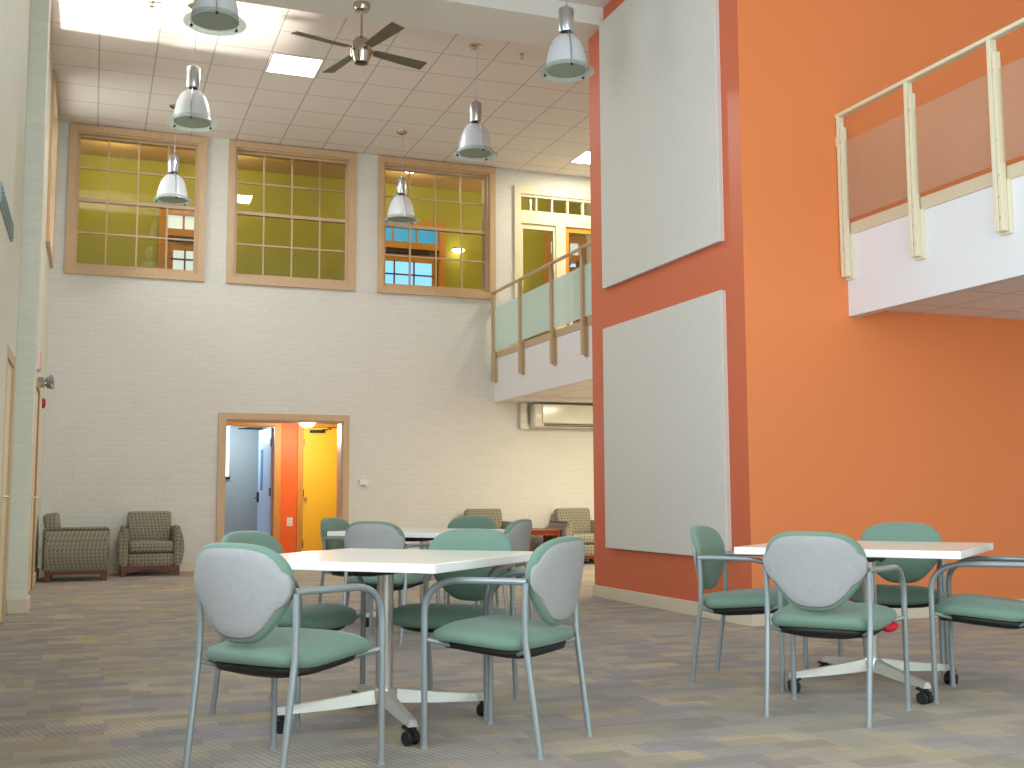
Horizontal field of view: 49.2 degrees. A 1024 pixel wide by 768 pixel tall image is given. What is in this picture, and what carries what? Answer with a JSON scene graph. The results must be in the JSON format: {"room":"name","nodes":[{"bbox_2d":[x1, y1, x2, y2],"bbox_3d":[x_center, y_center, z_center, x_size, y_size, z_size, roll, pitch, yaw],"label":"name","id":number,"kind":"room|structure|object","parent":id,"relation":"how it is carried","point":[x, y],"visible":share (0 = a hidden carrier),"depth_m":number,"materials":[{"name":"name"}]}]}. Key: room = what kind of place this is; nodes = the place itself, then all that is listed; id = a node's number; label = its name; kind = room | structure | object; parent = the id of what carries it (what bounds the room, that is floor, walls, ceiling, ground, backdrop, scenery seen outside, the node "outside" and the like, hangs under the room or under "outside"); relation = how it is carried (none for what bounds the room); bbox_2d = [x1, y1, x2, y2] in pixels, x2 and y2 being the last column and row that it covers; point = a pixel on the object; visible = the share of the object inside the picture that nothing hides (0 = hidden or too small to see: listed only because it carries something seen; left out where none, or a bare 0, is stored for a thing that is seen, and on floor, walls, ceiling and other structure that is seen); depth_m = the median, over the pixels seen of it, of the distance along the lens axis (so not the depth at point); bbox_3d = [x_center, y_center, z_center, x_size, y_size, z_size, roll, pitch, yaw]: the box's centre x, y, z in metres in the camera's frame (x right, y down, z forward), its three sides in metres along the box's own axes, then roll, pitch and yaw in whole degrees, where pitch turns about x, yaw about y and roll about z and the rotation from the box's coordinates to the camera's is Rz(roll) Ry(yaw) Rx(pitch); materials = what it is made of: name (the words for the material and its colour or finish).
{"room":"common room","nodes":[
{"label":"common room","id":0,"kind":"room"},
{"bbox_2d":[0,0,53,614],"bbox_3d":[-3.009,-1.775,6.136,0.446,6.801,19.600,2,-6,-20],"label":"wall","id":1,"kind":"structure","parent":0,"point":[25,53],"depth_m":10.08,"materials":[{"name":"white paint"}]},
{"bbox_2d":[0,181,13,241],"bbox_3d":[-3.546,-1.195,7.859,0.026,0.142,1.203,2,-6,-20],"label":"air vent","id":2,"kind":"object","parent":1,"relation":"in","point":[4,207],"visible":1,"depth_m":7.74,"materials":[{"name":"grey metal"}]},
{"bbox_2d":[0,345,15,622],"bbox_3d":[-4.029,0.825,8.918,0.082,2.202,1.004,2,-6,-20],"label":"door","id":3,"kind":"structure","parent":1,"relation":"in","point":[11,360],"depth_m":9.20,"materials":[{"name":"brown wood"}]},
{"bbox_2d":[6,565,40,613],"bbox_3d":[-2.848,1.548,5.853,0.171,0.131,19.601,2,-6,-20],"label":"baseboard","id":4,"kind":"structure","parent":1,"relation":"attached to","point":[14,606],"depth_m":9.92,"materials":[{"name":"beige"}]},
{"bbox_2d":[28,378,40,592],"bbox_3d":[-5.190,1.111,12.171,0.082,2.301,1.033,2,-6,-20],"label":"door","id":5,"kind":"structure","parent":1,"relation":"in","point":[37,405],"depth_m":12.48,"materials":[{"name":"beige paint"}]},
{"bbox_2d":[37,350,41,371],"bbox_3d":[-5.294,-0.255,12.525,0.039,0.212,0.325,2,-6,-20],"label":"exit sign","id":6,"kind":"object","parent":1,"relation":"attached to","point":[39,354],"visible":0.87,"depth_m":12.38,"materials":[{"name":"white paint"}]},
{"bbox_2d":[40,396,45,410],"bbox_3d":[-5.516,0.231,13.143,0.083,0.171,0.141,2,-6,-20],"label":"fire alarm","id":7,"kind":"object","parent":1,"relation":"attached to","point":[42,400],"visible":0.78,"depth_m":13.09,"materials":[{"name":"white paint"}]},
{"bbox_2d":[38,375,54,388],"bbox_3d":[-5.412,-0.025,13.016,0.172,0.146,0.317,2,-6,-20],"label":"emergency light","id":8,"kind":"object","parent":1,"relation":"attached to","point":[49,380],"visible":0.93,"depth_m":12.89,"materials":[{"name":"grey plastic"}]},
{"bbox_2d":[46,72,58,267],"bbox_3d":[-6.013,-2.702,14.386,0.239,2.124,1.684,2,-6,-20],"label":"window","id":9,"kind":"structure","parent":1,"relation":"in","point":[54,114],"depth_m":14.62,"materials":[{"name":"brown wood"}]},
{"bbox_2d":[80,139,481,192],"bbox_3d":[-3.233,-3.647,19.560,9.805,0.152,4.605,2,-6,-20],"label":"ceiling","id":10,"kind":"structure","parent":0,"point":[88,147],"depth_m":18.72,"materials":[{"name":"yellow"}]},
{"bbox_2d":[167,240,434,535],"bbox_3d":[-4.018,-0.096,21.339,9.801,6.550,0.151,2,-6,-20],"label":"wall","id":11,"kind":"structure","parent":0,"point":[241,506],"depth_m":20.70,"materials":[{"name":"grey paint"}]},
{"bbox_2d":[226,427,229,478],"bbox_3d":[-5.306,1.235,20.634,0.221,1.030,0.100,2,-6,-20],"label":"window","id":12,"kind":"structure","parent":11,"relation":"in","point":[228,428],"depth_m":20.68,"materials":[{"name":"white glass"}]},
{"bbox_2d":[40,122,593,564],"bbox_3d":[-2.242,-0.671,16.995,9.550,6.800,0.300,2,-6,-20],"label":"wall","id":13,"kind":"structure","parent":0,"point":[143,371],"depth_m":16.42,"materials":[{"name":"white paint"}]},
{"bbox_2d":[64,123,207,281],"bbox_3d":[-5.350,-2.542,15.994,1.862,2.125,0.344,2,-6,-20],"label":"window","id":14,"kind":"structure","parent":13,"relation":"in","point":[78,132],"depth_m":15.90,"materials":[{"name":"brown wood"}]},
{"bbox_2d":[216,412,349,542],"bbox_3d":[-3.347,1.560,16.330,1.893,2.237,0.334,2,-6,-20],"label":"door frame","id":15,"kind":"structure","parent":13,"relation":"in","point":[342,421],"depth_m":16.34,"materials":[{"name":"brown wood"}]},
{"bbox_2d":[226,140,356,290],"bbox_3d":[-3.302,-2.473,16.759,1.900,2.126,0.343,2,-6,-20],"label":"window","id":16,"kind":"structure","parent":13,"relation":"in","point":[348,160],"depth_m":16.70,"materials":[{"name":"brown wood"}]},
{"bbox_2d":[41,559,594,574],"bbox_3d":[-2.010,2.637,16.569,9.202,0.132,0.023,2,-6,-20],"label":"baseboard","id":17,"kind":"structure","parent":13,"relation":"attached to","point":[184,566],"depth_m":15.46,"materials":[{"name":"beige"}]},
{"bbox_2d":[359,480,366,485],"bbox_3d":[-2.206,1.465,16.605,0.112,0.091,0.040,2,-6,-20],"label":"wall thermostat","id":18,"kind":"object","parent":13,"relation":"attached to","point":[361,482],"visible":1,"depth_m":16.59,"materials":[{"name":"white paint"}]},
{"bbox_2d":[519,403,528,429],"bbox_3d":[0.192,0.504,17.577,0.154,0.422,0.099,2,-6,-20],"label":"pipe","id":19,"kind":"object","parent":13,"relation":"attached to","point":[523,424],"visible":1,"depth_m":17.54,"materials":[{"name":"white plastic"}]},
{"bbox_2d":[514,185,590,344],"bbox_3d":[1.074,-1.755,18.230,2.248,2.802,0.145,2,-6,-20],"label":"door frame","id":20,"kind":"structure","parent":13,"relation":"in","point":[560,225],"depth_m":18.10,"materials":[{"name":"beige paint"}]},
{"bbox_2d":[529,403,592,428],"bbox_3d":[1.116,0.520,17.819,1.721,0.370,0.270,2,-6,-20],"label":"air conditioner","id":21,"kind":"object","parent":13,"relation":"attached to","point":[573,416],"visible":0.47,"depth_m":17.57,"materials":[{"name":"white plastic"}]},
{"bbox_2d":[50,0,589,176],"bbox_3d":[-1.109,-3.945,14.260,9.552,0.251,6.222,2,-6,-20],"label":"ceiling","id":22,"kind":"structure","parent":0,"point":[116,63],"depth_m":14.29,"materials":[{"name":"tile"}]},
{"bbox_2d":[152,104,192,205],"bbox_3d":[-4.514,-3.072,14.947,0.512,1.319,0.512,3,-6,-26],"label":"pendant lamp","id":23,"kind":"object","parent":22,"relation":"hanging from","point":[172,191],"visible":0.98,"depth_m":14.83,"materials":[{"name":"silver glass"}]},
{"bbox_2d":[167,2,216,131],"bbox_3d":[-3.381,-3.389,11.886,0.512,1.319,0.512,1,-6,-9],"label":"pendant lamp","id":24,"kind":"object","parent":22,"relation":"hanging from","point":[191,111],"visible":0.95,"depth_m":11.77,"materials":[{"name":"silver glass"}]},
{"bbox_2d":[264,52,324,77],"bbox_3d":[-2.651,-3.873,13.617,0.626,0.014,0.629,2,-6,-20],"label":"recessed light","id":25,"kind":"object","parent":22,"relation":"in","point":[279,63],"visible":1,"depth_m":13.60,"materials":[{"name":"white paint"}]},
{"bbox_2d":[383,130,418,224],"bbox_3d":[-1.583,-2.973,16.043,0.512,1.319,0.512,1,-6,-16],"label":"pendant lamp","id":26,"kind":"object","parent":22,"relation":"hanging from","point":[400,210],"visible":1,"depth_m":15.93,"materials":[{"name":"silver glass"}]},
{"bbox_2d":[236,0,602,47],"bbox_3d":[-1.738,-3.966,11.072,5.484,0.352,0.724,2,-6,-20],"label":"beam","id":27,"kind":"structure","parent":22,"relation":"attached to","point":[531,22],"depth_m":11.45,"materials":[{"name":"white paint"}]},
{"bbox_2d":[291,0,426,72],"bbox_3d":[-1.495,-3.478,11.114,1.114,0.615,1.114,-1,-6,9],"label":"ceiling fan","id":28,"kind":"object","parent":27,"relation":"hanging from","point":[361,50],"visible":1,"depth_m":11.04,"materials":[{"name":"silver metal"}]},
{"bbox_2d":[453,43,497,161],"bbox_3d":[-0.422,-3.289,12.991,0.512,1.319,0.512,2,-6,-22],"label":"pendant lamp","id":29,"kind":"object","parent":22,"relation":"hanging from","point":[475,143],"visible":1,"depth_m":12.88,"materials":[{"name":"silver glass"}]},
{"bbox_2d":[569,150,589,164],"bbox_3d":[1.301,-3.504,17.389,0.627,0.014,0.628,2,-6,-20],"label":"recessed light","id":30,"kind":"object","parent":22,"relation":"in","point":[584,157],"visible":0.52,"depth_m":17.38,"materials":[{"name":"white paint"}]},
{"bbox_2d":[76,154,585,552],"bbox_3d":[-3.211,-0.491,19.215,9.800,6.900,0.150,2,-6,-20],"label":"wall","id":31,"kind":"structure","parent":0,"point":[92,183],"depth_m":19.00,"materials":[{"name":"yellow paint"}]},
{"bbox_2d":[158,209,193,270],"bbox_3d":[-5.309,-1.608,18.528,1.082,2.601,0.213,2,-6,-20],"label":"window","id":32,"kind":"structure","parent":31,"relation":"in","point":[180,223],"depth_m":18.49,"materials":[{"name":"brown wood"}]},
{"bbox_2d":[227,422,281,542],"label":"door frame","id":33,"kind":"structure","parent":31,"relation":"in","point":[269,458],"depth_m":18.78,"materials":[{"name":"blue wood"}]},
{"bbox_2d":[287,518,291,525],"bbox_3d":[-3.705,2.298,18.653,0.092,0.141,0.014,2,-6,-20],"label":"electrical outlet","id":34,"kind":"object","parent":31,"relation":"attached to","point":[289,520],"visible":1,"depth_m":18.65,"materials":[{"name":"white paint"}]},
{"bbox_2d":[296,423,336,551],"bbox_3d":[-3.176,1.784,18.908,0.908,2.311,0.329,2,-6,-20],"label":"door","id":35,"kind":"structure","parent":31,"relation":"in","point":[317,444],"depth_m":18.89,"materials":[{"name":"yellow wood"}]},
{"bbox_2d":[385,221,445,286],"bbox_3d":[-1.911,-1.552,19.804,1.482,2.722,0.212,2,-6,-20],"label":"window","id":36,"kind":"structure","parent":31,"relation":"in","point":[397,240],"depth_m":19.93,"materials":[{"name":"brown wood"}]},
{"bbox_2d":[452,247,464,253],"bbox_3d":[-0.966,-2.402,20.039,0.240,0.150,0.260,2,-6,-20],"label":"wall sconce","id":37,"kind":"object","parent":31,"relation":"attached to","point":[457,250],"visible":0.97,"depth_m":19.97,"materials":[{"name":"white glass"}]},
{"bbox_2d":[544,234,586,333],"bbox_3d":[0.969,-1.434,20.878,0.831,2.682,0.212,2,-6,-20],"label":"door","id":38,"kind":"structure","parent":31,"relation":"in","point":[575,242],"depth_m":20.93,"materials":[{"name":"brown wood"}]},
{"bbox_2d":[0,561,1023,767],"bbox_3d":[0.582,2.043,9.618,9.851,0.120,24.901,2,-6,-20],"label":"floor","id":39,"kind":"structure","parent":0,"point":[96,673],"depth_m":5.59,"materials":[{"name":"carpet"}]},
{"bbox_2d":[42,512,109,582],"bbox_3d":[-5.493,2.045,14.124,0.795,0.843,0.840,2,-6,-20],"label":"lounge chair","id":40,"kind":"object","parent":39,"relation":"on","point":[65,550],"visible":1,"depth_m":13.76,"materials":[{"name":"beige fabric"}]},
{"bbox_2d":[43,512,61,528],"bbox_3d":[-5.756,1.830,14.047,0.236,0.430,0.571,2,-6,-20],"label":"cushion","id":41,"kind":"object","parent":40,"relation":"on","point":[51,520],"depth_m":13.79,"materials":[{"name":"beige fabric"}]},
{"bbox_2d":[116,511,183,576],"bbox_3d":[-4.873,2.138,15.064,0.840,0.843,0.795,2,-6,-20],"label":"lounge chair","id":42,"kind":"object","parent":39,"relation":"on","point":[148,541],"visible":1,"depth_m":14.80,"materials":[{"name":"beige fabric"}]},
{"bbox_2d":[127,511,170,540],"bbox_3d":[-4.973,1.960,15.345,0.571,0.430,0.236,2,-6,-20],"label":"cushion","id":43,"kind":"object","parent":42,"relation":"on","point":[141,525],"depth_m":15.26,"materials":[{"name":"beige fabric"}]},
{"bbox_2d":[128,540,172,552],"bbox_3d":[-4.836,2.170,14.960,0.567,0.155,0.581,2,-6,-20],"label":"seat cushion","id":44,"kind":"object","parent":42,"relation":"on","point":[134,546],"depth_m":14.71,"materials":[{"name":"beige fabric"}]},
{"bbox_2d":[182,543,385,767],"bbox_3d":[-0.865,1.013,4.202,0.582,0.847,0.587,-4,-7,31],"label":"chair","id":45,"kind":"object","parent":39,"relation":"on","point":[244,590],"visible":1,"depth_m":4.01,"materials":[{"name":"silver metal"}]},
{"bbox_2d":[209,531,365,725],"bbox_3d":[-1.079,1.133,5.367,0.587,0.847,0.582,-3,-6,24],"label":"chair","id":46,"kind":"object","parent":39,"relation":"on","point":[324,616],"visible":0.27,"depth_m":5.30,"materials":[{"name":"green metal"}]},
{"bbox_2d":[318,517,400,612],"bbox_3d":[-1.297,1.546,9.413,0.587,0.847,0.582,-3,-6,21],"label":"chair","id":47,"kind":"object","parent":39,"relation":"on","point":[328,523],"visible":0.38,"depth_m":9.38,"materials":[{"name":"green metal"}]},
{"bbox_2d":[341,521,439,645],"bbox_3d":[-0.888,1.403,8.022,0.582,0.847,0.587,-3,-6,21],"label":"chair","id":48,"kind":"object","parent":39,"relation":"on","point":[360,534],"visible":0.44,"depth_m":7.81,"materials":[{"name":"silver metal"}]},
{"bbox_2d":[277,548,533,745],"bbox_3d":[-0.569,1.144,5.020,1.094,0.746,1.094,-3,-6,24],"label":"table","id":49,"kind":"object","parent":39,"relation":"on","point":[382,563],"visible":0.68,"depth_m":4.91,"materials":[{"name":"white laminate"}]},
{"bbox_2d":[327,528,504,626],"bbox_3d":[-0.701,1.544,8.939,1.094,0.746,1.094,-4,-7,30],"label":"table","id":50,"kind":"object","parent":39,"relation":"on","point":[424,535],"visible":0.16,"depth_m":8.78,"materials":[{"name":"white laminate"}]},
{"bbox_2d":[375,529,518,719],"bbox_3d":[-0.285,1.139,5.463,0.582,0.847,0.587,-2,-6,21],"label":"chair","id":51,"kind":"object","parent":39,"relation":"on","point":[408,616],"visible":0.51,"depth_m":5.59,"materials":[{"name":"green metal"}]},
{"bbox_2d":[447,516,498,606],"bbox_3d":[-0.429,1.580,9.782,0.582,0.847,0.587,-2,-6,19],"label":"chair","id":52,"kind":"object","parent":39,"relation":"on","point":[462,522],"visible":0.12,"depth_m":10.02,"materials":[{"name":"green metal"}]},
{"bbox_2d":[464,509,512,528],"bbox_3d":[-0.337,2.292,16.759,0.840,0.843,0.795,2,-6,-20],"label":"lounge chair","id":53,"kind":"object","parent":39,"relation":"on","point":[495,515],"visible":0.1,"depth_m":17.01,"materials":[{"name":"beige fabric"}]},
{"bbox_2d":[444,519,533,618],"bbox_3d":[-0.150,1.446,8.479,0.587,0.847,0.582,-3,-6,22],"label":"chair","id":54,"kind":"object","parent":39,"relation":"on","point":[519,531],"visible":0.41,"depth_m":8.32,"materials":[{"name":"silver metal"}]},
{"bbox_2d":[420,536,593,759],"bbox_3d":[0.000,1.057,4.666,0.587,0.847,0.582,-3,-7,28],"label":"chair","id":55,"kind":"object","parent":39,"relation":"on","point":[553,572],"visible":1,"depth_m":4.50,"materials":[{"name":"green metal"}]},
{"bbox_2d":[529,528,560,550],"bbox_3d":[0.382,2.474,17.047,0.544,0.532,0.584,2,-6,-20],"label":"end table","id":56,"kind":"object","parent":39,"relation":"on","point":[544,532],"visible":0.32,"depth_m":16.83,"materials":[{"name":"red wood"}]},
{"bbox_2d":[547,508,594,561],"bbox_3d":[1.048,2.339,17.277,0.840,0.843,0.795,2,-6,-20],"label":"lounge chair","id":57,"kind":"object","parent":39,"relation":"on","point":[571,521],"visible":0.44,"depth_m":17.43,"materials":[{"name":"beige fabric"}]},
{"bbox_2d":[554,508,590,532],"bbox_3d":[0.949,2.161,17.558,0.571,0.430,0.236,2,-6,-20],"label":"cushion","id":58,"kind":"object","parent":57,"relation":"on","point":[580,520],"depth_m":17.49,"materials":[{"name":"beige fabric"}]},
{"bbox_2d":[573,533,593,543],"bbox_3d":[1.086,2.371,17.173,0.567,0.155,0.581,2,-6,-20],"label":"seat cushion","id":59,"kind":"object","parent":57,"relation":"on","point":[588,538],"depth_m":16.90,"materials":[{"name":"beige fabric"}]},
{"bbox_2d":[689,525,807,690],"bbox_3d":[1.298,1.208,6.203,0.587,0.847,0.582,-3,-7,27],"label":"chair","id":60,"kind":"object","parent":39,"relation":"on","point":[710,556],"visible":0.91,"depth_m":6.08,"materials":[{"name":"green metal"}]},
{"bbox_2d":[762,531,911,728],"bbox_3d":[1.490,1.109,5.241,0.584,0.847,0.588,-4,-7,33],"label":"chair","id":61,"kind":"object","parent":39,"relation":"on","point":[817,573],"visible":1,"depth_m":5.06,"materials":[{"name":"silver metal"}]},
{"bbox_2d":[734,541,993,704],"bbox_3d":[1.887,1.223,5.895,1.094,0.746,1.094,-4,-7,30],"label":"table","id":62,"kind":"object","parent":39,"relation":"on","point":[875,551],"visible":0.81,"depth_m":5.77,"materials":[{"name":"white laminate"}]},
{"bbox_2d":[838,522,948,680],"bbox_3d":[2.236,1.236,6.515,0.582,0.847,0.587,-3,-7,28],"label":"chair","id":63,"kind":"object","parent":39,"relation":"on","point":[914,569],"visible":0.52,"depth_m":6.63,"materials":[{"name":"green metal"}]},
{"bbox_2d":[928,556,1023,703],"bbox_3d":[2.419,1.142,5.602,0.587,0.847,0.582,-4,-7,29],"label":"chair","id":64,"kind":"object","parent":39,"relation":"on","point":[982,610],"visible":1,"depth_m":5.46,"materials":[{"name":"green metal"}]},
{"bbox_2d":[558,0,610,7],"bbox_3d":[2.334,-4.730,5.117,9.553,0.252,13.383,2,-6,-20],"label":"ceiling","id":65,"kind":"structure","parent":0,"point":[596,3],"depth_m":11.56,"materials":[{"name":"beige"}]},
{"bbox_2d":[183,0,246,35],"bbox_3d":[-2.475,-3.568,9.379,0.512,1.159,0.512,1,-6,-14],"label":"pendant lamp","id":66,"kind":"object","parent":65,"relation":"hanging from","point":[209,17],"visible":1,"depth_m":9.27,"materials":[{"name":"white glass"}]},
{"bbox_2d":[539,3,593,82],"bbox_3d":[0.507,-3.467,10.493,0.512,1.159,0.512,0,-6,-6],"label":"pendant lamp","id":67,"kind":"object","parent":65,"relation":"hanging from","point":[566,62],"visible":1,"depth_m":10.38,"materials":[{"name":"silver glass"}]},
{"bbox_2d":[585,204,591,318],"bbox_3d":[5.425,-1.353,10.615,0.302,6.801,22.702,2,-6,-20],"label":"wall","id":68,"kind":"structure","parent":0,"point":[588,207],"depth_m":20.99,"materials":[{"name":"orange paint"}]},
{"bbox_2d":[494,325,592,404],"bbox_3d":[2.029,-0.302,15.265,2.742,0.702,5.855,2,-6,-20],"label":"balcony","id":69,"kind":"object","parent":68,"relation":"attached to","point":[570,381],"depth_m":15.91,"materials":[{"name":"white paint"}]},
{"bbox_2d":[589,0,1023,601],"bbox_3d":[3.098,-1.298,11.063,3.742,6.801,2.922,2,-6,-20],"label":"wall","id":70,"kind":"structure","parent":0,"point":[840,423],"depth_m":9.44,"materials":[{"name":"orange paint"}]},
{"bbox_2d":[599,0,723,288],"bbox_3d":[1.335,-2.464,10.473,0.052,2.796,2.277,2,-6,-20],"label":"acoustic panel","id":71,"kind":"object","parent":70,"relation":"attached to","point":[661,125],"visible":1,"depth_m":10.33,"materials":[{"name":"fabric"}]},
{"bbox_2d":[603,290,731,555],"bbox_3d":[1.347,0.426,10.179,0.053,2.196,2.278,2,-6,-20],"label":"acoustic panel","id":72,"kind":"object","parent":70,"relation":"attached to","point":[667,460],"visible":0.81,"depth_m":9.99,"materials":[{"name":"fabric"}]},
{"bbox_2d":[593,585,1023,626],"bbox_3d":[3.104,2.027,10.722,3.762,0.117,2.960,2,-6,-20],"label":"baseboard","id":73,"kind":"structure","parent":70,"relation":"attached to","point":[638,598],"depth_m":9.77,"materials":[{"name":"beige"}]},
{"bbox_2d":[848,175,1023,319],"bbox_3d":[5.984,-1.387,4.779,2.739,0.700,10.831,2,-6,-20],"label":"balcony","id":74,"kind":"object","parent":70,"relation":"attached to","point":[968,269],"visible":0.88,"depth_m":8.45,"materials":[{"name":"white paint"}]},
{"bbox_2d":[835,17,1023,280],"bbox_3d":[3.872,-1.857,6.592,0.181,1.422,6.065,2,-6,-20],"label":"balcony railing","id":75,"kind":"object","parent":74,"relation":"attached to","point":[1001,175],"visible":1,"depth_m":8.48,"materials":[{"name":"beige paint"}]},
{"bbox_3d":[-3.795,0.551,18.967,4.604,0.102,4.704,2,-6,-20],"label":"ceiling","id":76,"kind":"structure","parent":0,"visible":0},
{"bbox_2d":[299,423,314,426],"bbox_3d":[-3.261,0.641,17.817,0.281,0.105,0.281,2,-6,-20],"label":"dome light","id":77,"kind":"object","parent":76,"relation":"attached to","point":[301,424],"visible":0.42,"depth_m":17.74,"materials":[{"name":"white paint"}]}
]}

